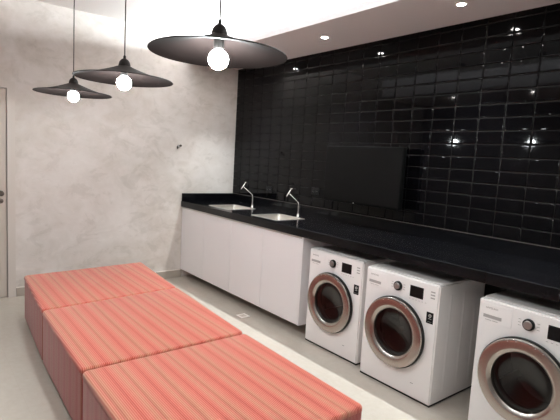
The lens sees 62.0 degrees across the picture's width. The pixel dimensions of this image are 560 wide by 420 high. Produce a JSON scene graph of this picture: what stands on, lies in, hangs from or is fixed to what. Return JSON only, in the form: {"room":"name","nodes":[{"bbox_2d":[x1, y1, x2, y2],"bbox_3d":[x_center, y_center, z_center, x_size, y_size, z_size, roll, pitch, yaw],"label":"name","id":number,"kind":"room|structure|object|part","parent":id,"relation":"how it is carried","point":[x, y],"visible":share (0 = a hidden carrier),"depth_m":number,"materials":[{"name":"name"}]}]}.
{"room":"laundry","nodes":[
{"label":"laundry","id":0,"kind":"room"},
{"bbox_2d":[0,0,237,286],"bbox_3d":[-2.380,-0.634,5.264,4.311,3.115,0.150,-2,8,-38],"label":"wall","id":1,"kind":"structure","parent":0,"point":[99,182],"depth_m":5.42,"materials":[{"name":"paint"}]},
{"bbox_2d":[0,80,15,297],"bbox_3d":[-3.205,-0.186,4.640,0.986,2.267,0.210,-2,8,-38],"label":"door","id":2,"kind":"structure","parent":1,"relation":"in","point":[7,110],"depth_m":4.87,"materials":[{"name":"beige laminate"}]},
{"bbox_2d":[16,269,181,296],"bbox_3d":[-2.083,0.860,5.627,1.942,0.103,0.013,-2,8,-38],"label":"baseboard","id":3,"kind":"structure","parent":1,"relation":"attached to","point":[20,291],"depth_m":6.08,"materials":[{"name":"beige ceramic"}]},
{"bbox_2d":[35,0,372,38],"bbox_3d":[0.056,-1.782,2.133,4.611,0.120,7.750,-2,8,-38],"label":"ceiling","id":4,"kind":"structure","parent":0,"point":[242,19],"depth_m":4.88,"materials":[{"name":"white paint"}]},
{"bbox_2d":[32,0,111,101],"bbox_3d":[-1.524,-1.381,3.447,0.548,1.140,0.548,-2,8,-38],"label":"pendant lamp","id":5,"kind":"object","parent":4,"relation":"hanging from","point":[72,90],"visible":0.99,"depth_m":3.48,"materials":[{"name":"black metal"}]},
{"bbox_3d":[-1.550,-0.910,3.498,0.548,0.077,0.548,-2,8,-38],"label":"lamp shade","id":6,"kind":"part","parent":5,"relation":"part of","materials":[{"name":"black metal"}]},
{"bbox_3d":[-1.554,-0.854,3.505,0.080,0.080,0.080,-2,8,-38],"label":"bulb","id":7,"kind":"part","parent":5,"relation":"part of","materials":[{"name":"white glass"}]},
{"bbox_2d":[72,0,172,89],"bbox_3d":[-0.864,-1.254,2.615,0.548,1.140,0.548,-2,8,-38],"label":"pendant lamp","id":8,"kind":"object","parent":4,"relation":"hanging from","point":[123,75],"visible":1,"depth_m":2.68,"materials":[{"name":"black metal"}]},
{"bbox_3d":[-0.891,-0.784,2.667,0.548,0.077,0.548,-2,8,-38],"label":"lamp shade","id":9,"kind":"part","parent":8,"relation":"part of","materials":[{"name":"black metal"}]},
{"bbox_3d":[-0.894,-0.728,2.673,0.080,0.080,0.080,-2,8,-38],"label":"bulb","id":10,"kind":"part","parent":8,"relation":"part of","materials":[{"name":"white glass"}]},
{"bbox_2d":[147,0,286,69],"bbox_3d":[-0.215,-1.125,1.798,0.548,1.140,0.548,-2,8,-38],"label":"pendant lamp","id":11,"kind":"object","parent":4,"relation":"hanging from","point":[218,50],"visible":1,"depth_m":1.88,"materials":[{"name":"black metal"}]},
{"bbox_3d":[-0.242,-0.655,1.850,0.548,0.077,0.548,-2,8,-38],"label":"lamp shade","id":12,"kind":"part","parent":11,"relation":"part of","materials":[{"name":"black metal"}]},
{"bbox_3d":[-0.245,-0.599,1.856,0.080,0.080,0.080,-2,8,-38],"label":"bulb","id":13,"kind":"part","parent":11,"relation":"part of","materials":[{"name":"white glass"}]},
{"bbox_2d":[0,275,470,419],"bbox_3d":[-0.127,1.428,2.485,4.611,0.120,7.750,-2,8,-38],"label":"floor","id":14,"kind":"structure","parent":0,"point":[28,391],"depth_m":3.59,"materials":[{"name":"ceramic"}]},
{"bbox_2d":[24,262,175,359],"bbox_3d":[-1.661,0.866,4.321,1.228,0.424,1.180,-2,8,-38],"label":"ottoman","id":15,"kind":"object","parent":14,"relation":"on","point":[45,291],"visible":0.51,"depth_m":4.13,"materials":[{"name":"fabric"}]},
{"bbox_2d":[43,288,241,419],"bbox_3d":[-1.028,1.000,3.429,1.170,0.424,1.229,-2,8,-38],"label":"ottoman","id":16,"kind":"object","parent":14,"relation":"on","point":[77,339],"visible":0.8,"depth_m":3.18,"materials":[{"name":"fabric"}]},
{"bbox_2d":[180,207,231,291],"bbox_3d":[-0.648,0.486,5.934,0.740,0.942,1.210,-2,8,-38],"label":"base cabinet","id":17,"kind":"object","parent":14,"relation":"on","point":[205,237],"visible":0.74,"depth_m":5.64,"materials":[{"name":"white laminate"}]},
{"bbox_3d":[-1.115,0.415,5.941,0.018,0.812,0.603,-2,8,-38],"label":"door","id":18,"kind":"part","parent":17,"relation":"part of","materials":[{"name":"white laminate"}]},
{"bbox_3d":[-0.900,0.037,5.664,0.030,0.019,1.210,-2,8,-38],"label":"finger pull","id":19,"kind":"part","parent":17,"relation":"part of","materials":[{"name":"white laminate"}]},
{"bbox_3d":[-0.742,0.488,5.470,0.018,0.812,0.603,-2,8,-38],"label":"door","id":20,"kind":"part","parent":17,"relation":"part of","materials":[{"name":"white laminate"}]},
{"bbox_2d":[181,193,559,301],"bbox_3d":[1.311,0.304,3.452,0.790,0.180,7.445,-2,8,-38],"label":"countertop","id":21,"kind":"structure","parent":17,"relation":"on","point":[526,268],"depth_m":3.74,"materials":[{"name":"black stone"}]},
{"bbox_2d":[209,205,254,209],"bbox_3d":[-0.591,0.045,5.702,0.400,0.167,0.480,-2,8,-38],"label":"sink","id":22,"kind":"object","parent":21,"relation":"in","point":[228,207],"visible":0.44,"depth_m":5.86,"materials":[{"name":"silver metal"}]},
{"bbox_2d":[241,182,253,207],"bbox_3d":[-0.394,-0.184,5.697,0.205,0.318,0.048,-2,8,-38],"label":"tap","id":23,"kind":"object","parent":21,"relation":"on","point":[249,191],"visible":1,"depth_m":5.72,"materials":[{"name":"silver metal"}]},
{"bbox_3d":[-0.387,-0.176,5.703,0.157,0.241,0.019,-2,8,-38],"label":"spout","id":24,"kind":"part","parent":23,"relation":"part of","materials":[{"name":"silver metal"}]},
{"bbox_2d":[253,214,303,220],"bbox_3d":[-0.027,0.155,4.990,0.400,0.167,0.460,-2,8,-38],"label":"sink","id":25,"kind":"object","parent":21,"relation":"in","point":[278,217],"visible":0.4,"depth_m":5.15,"materials":[{"name":"silver metal"}]},
{"bbox_2d":[287,188,299,216],"bbox_3d":[0.145,-0.079,5.017,0.205,0.318,0.048,-2,8,-38],"label":"tap","id":26,"kind":"object","parent":21,"relation":"on","point":[298,214],"visible":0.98,"depth_m":5.04,"materials":[{"name":"silver metal"}]},
{"bbox_3d":[0.152,-0.071,5.024,0.157,0.241,0.019,-2,8,-38],"label":"spout","id":27,"kind":"part","parent":26,"relation":"part of","materials":[{"name":"silver metal"}]},
{"bbox_2d":[83,334,361,419],"bbox_3d":[-0.341,1.143,2.484,1.107,0.424,1.116,-2,8,-38],"label":"ottoman","id":28,"kind":"object","parent":14,"relation":"on","point":[238,377],"visible":1,"depth_m":2.44,"materials":[{"name":"fabric"}]},
{"bbox_2d":[237,313,249,317],"bbox_3d":[-0.384,1.095,4.827,0.104,0.004,0.104,-2,8,-38],"label":"floor drain","id":29,"kind":"object","parent":14,"relation":"on","point":[243,315],"visible":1,"depth_m":4.83,"materials":[{"name":"white plastic"}]},
{"bbox_2d":[228,220,330,325],"bbox_3d":[0.102,0.632,4.989,0.740,0.942,1.218,-2,8,-38],"label":"base cabinet","id":30,"kind":"object","parent":14,"relation":"on","point":[269,269],"visible":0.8,"depth_m":4.62,"materials":[{"name":"white laminate"}]},
{"bbox_3d":[-0.370,0.561,5.001,0.018,0.812,0.597,-2,8,-38],"label":"door","id":31,"kind":"part","parent":30,"relation":"part of","materials":[{"name":"white laminate"}]},
{"bbox_3d":[-0.157,0.182,4.726,0.030,0.019,1.199,-2,8,-38],"label":"finger pull","id":32,"kind":"part","parent":30,"relation":"part of","materials":[{"name":"white laminate"}]},
{"bbox_3d":[0.000,0.633,4.535,0.018,0.812,0.597,-2,8,-38],"label":"door","id":33,"kind":"part","parent":30,"relation":"part of","materials":[{"name":"white laminate"}]},
{"bbox_2d":[305,245,394,364],"bbox_3d":[0.661,0.795,4.160,0.647,0.863,0.644,-2,8,-38],"label":"washing machine","id":34,"kind":"object","parent":14,"relation":"on","point":[337,275],"visible":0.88,"depth_m":3.94,"materials":[{"name":"white metal"}]},
{"bbox_3d":[0.339,0.434,4.110,0.006,0.110,0.181,-2,8,-38],"label":"detergent drawer","id":35,"kind":"part","parent":34,"relation":"part of","materials":[{"name":"white plastic"}]},
{"bbox_3d":[0.423,0.793,3.990,0.028,0.518,0.518,-2,8,-38],"label":"door","id":36,"kind":"part","parent":34,"relation":"part of","materials":[{"name":"black plastic"}]},
{"bbox_3d":[0.722,0.371,4.143,0.546,0.012,0.624,-2,8,-38],"label":"lid","id":37,"kind":"part","parent":34,"relation":"part of","materials":[{"name":"white"}]},
{"bbox_2d":[360,261,484,407],"bbox_3d":[1.061,0.884,3.557,0.647,0.863,0.644,-2,8,-38],"label":"washing machine","id":38,"kind":"object","parent":14,"relation":"on","point":[420,326],"visible":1,"depth_m":3.33,"materials":[{"name":"white metal"}]},
{"bbox_3d":[0.739,0.523,3.506,0.006,0.110,0.181,-2,8,-38],"label":"detergent drawer","id":39,"kind":"part","parent":38,"relation":"part of","materials":[{"name":"white plastic"}]},
{"bbox_3d":[0.823,0.882,3.386,0.028,0.518,0.518,-2,8,-38],"label":"door","id":40,"kind":"part","parent":38,"relation":"part of","materials":[{"name":"black plastic"}]},
{"bbox_3d":[1.122,0.460,3.539,0.546,0.012,0.624,-2,8,-38],"label":"lid","id":41,"kind":"part","parent":38,"relation":"part of","materials":[{"name":"white metal"}]},
{"bbox_2d":[468,290,559,419],"bbox_3d":[1.628,0.993,2.854,0.647,0.863,0.644,-2,8,-38],"label":"washing machine","id":42,"kind":"object","parent":14,"relation":"on","point":[516,376],"visible":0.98,"depth_m":2.81,"materials":[{"name":"white metal"}]},
{"bbox_3d":[1.305,0.632,2.804,0.006,0.110,0.181,-2,8,-38],"label":"detergent drawer","id":43,"kind":"part","parent":42,"relation":"part of","materials":[{"name":"white plastic"}]},
{"bbox_3d":[1.389,0.991,2.684,0.028,0.518,0.518,-2,8,-38],"label":"door","id":44,"kind":"part","parent":42,"relation":"part of","materials":[{"name":"black plastic"}]},
{"bbox_3d":[1.688,0.570,2.836,0.546,0.012,0.624,-2,8,-38],"label":"lid","id":45,"kind":"part","parent":42,"relation":"part of","materials":[{"name":"white"}]},
{"bbox_2d":[233,3,559,296],"bbox_3d":[1.712,-0.228,3.687,0.157,3.115,7.750,-2,8,-38],"label":"wall","id":46,"kind":"structure","parent":0,"point":[474,106],"depth_m":4.01,"materials":[{"name":"black tile"}]},
{"bbox_2d":[266,186,271,192],"bbox_3d":[-0.139,-0.261,5.895,0.013,0.080,0.124,-2,8,-38],"label":"wall socket","id":47,"kind":"object","parent":46,"relation":"attached to","point":[268,188],"visible":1,"depth_m":5.88,"materials":[{"name":"black plastic"}]},
{"bbox_2d":[311,187,319,194],"bbox_3d":[0.395,-0.209,5.221,0.013,0.080,0.124,-2,8,-38],"label":"wall socket","id":48,"kind":"object","parent":46,"relation":"attached to","point":[315,191],"visible":1,"depth_m":5.21,"materials":[{"name":"black plastic"}]},
{"bbox_2d":[324,146,406,210],"bbox_3d":[0.832,-0.331,4.548,0.156,0.563,0.974,-2,8,-38],"label":"television","id":49,"kind":"object","parent":46,"relation":"attached to","point":[365,176],"visible":1,"depth_m":4.44,"materials":[{"name":"black plastic"}]},
{"bbox_2d":[231,0,559,69],"bbox_3d":[1.422,-1.495,3.261,0.765,0.055,7.450,-2,8,-38],"label":"soffit","id":50,"kind":"object","parent":46,"relation":"attached to","point":[375,20],"depth_m":3.88,"materials":[{"name":"white paint"}]},
{"bbox_2d":[455,2,467,6],"bbox_3d":[1.307,-1.482,3.360,0.086,0.005,0.086,-2,8,-38],"label":"recessed light","id":51,"kind":"object","parent":50,"relation":"in","point":[459,4],"visible":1,"depth_m":3.36,"materials":[{"name":"white plastic"}]},
{"bbox_2d":[232,193,559,263],"bbox_3d":[1.623,0.262,3.681,0.013,0.102,7.425,-2,8,-38],"label":"backsplash","id":52,"kind":"structure","parent":46,"relation":"attached to","point":[536,252],"depth_m":4.12,"materials":[{"name":"black stone"}]}
]}

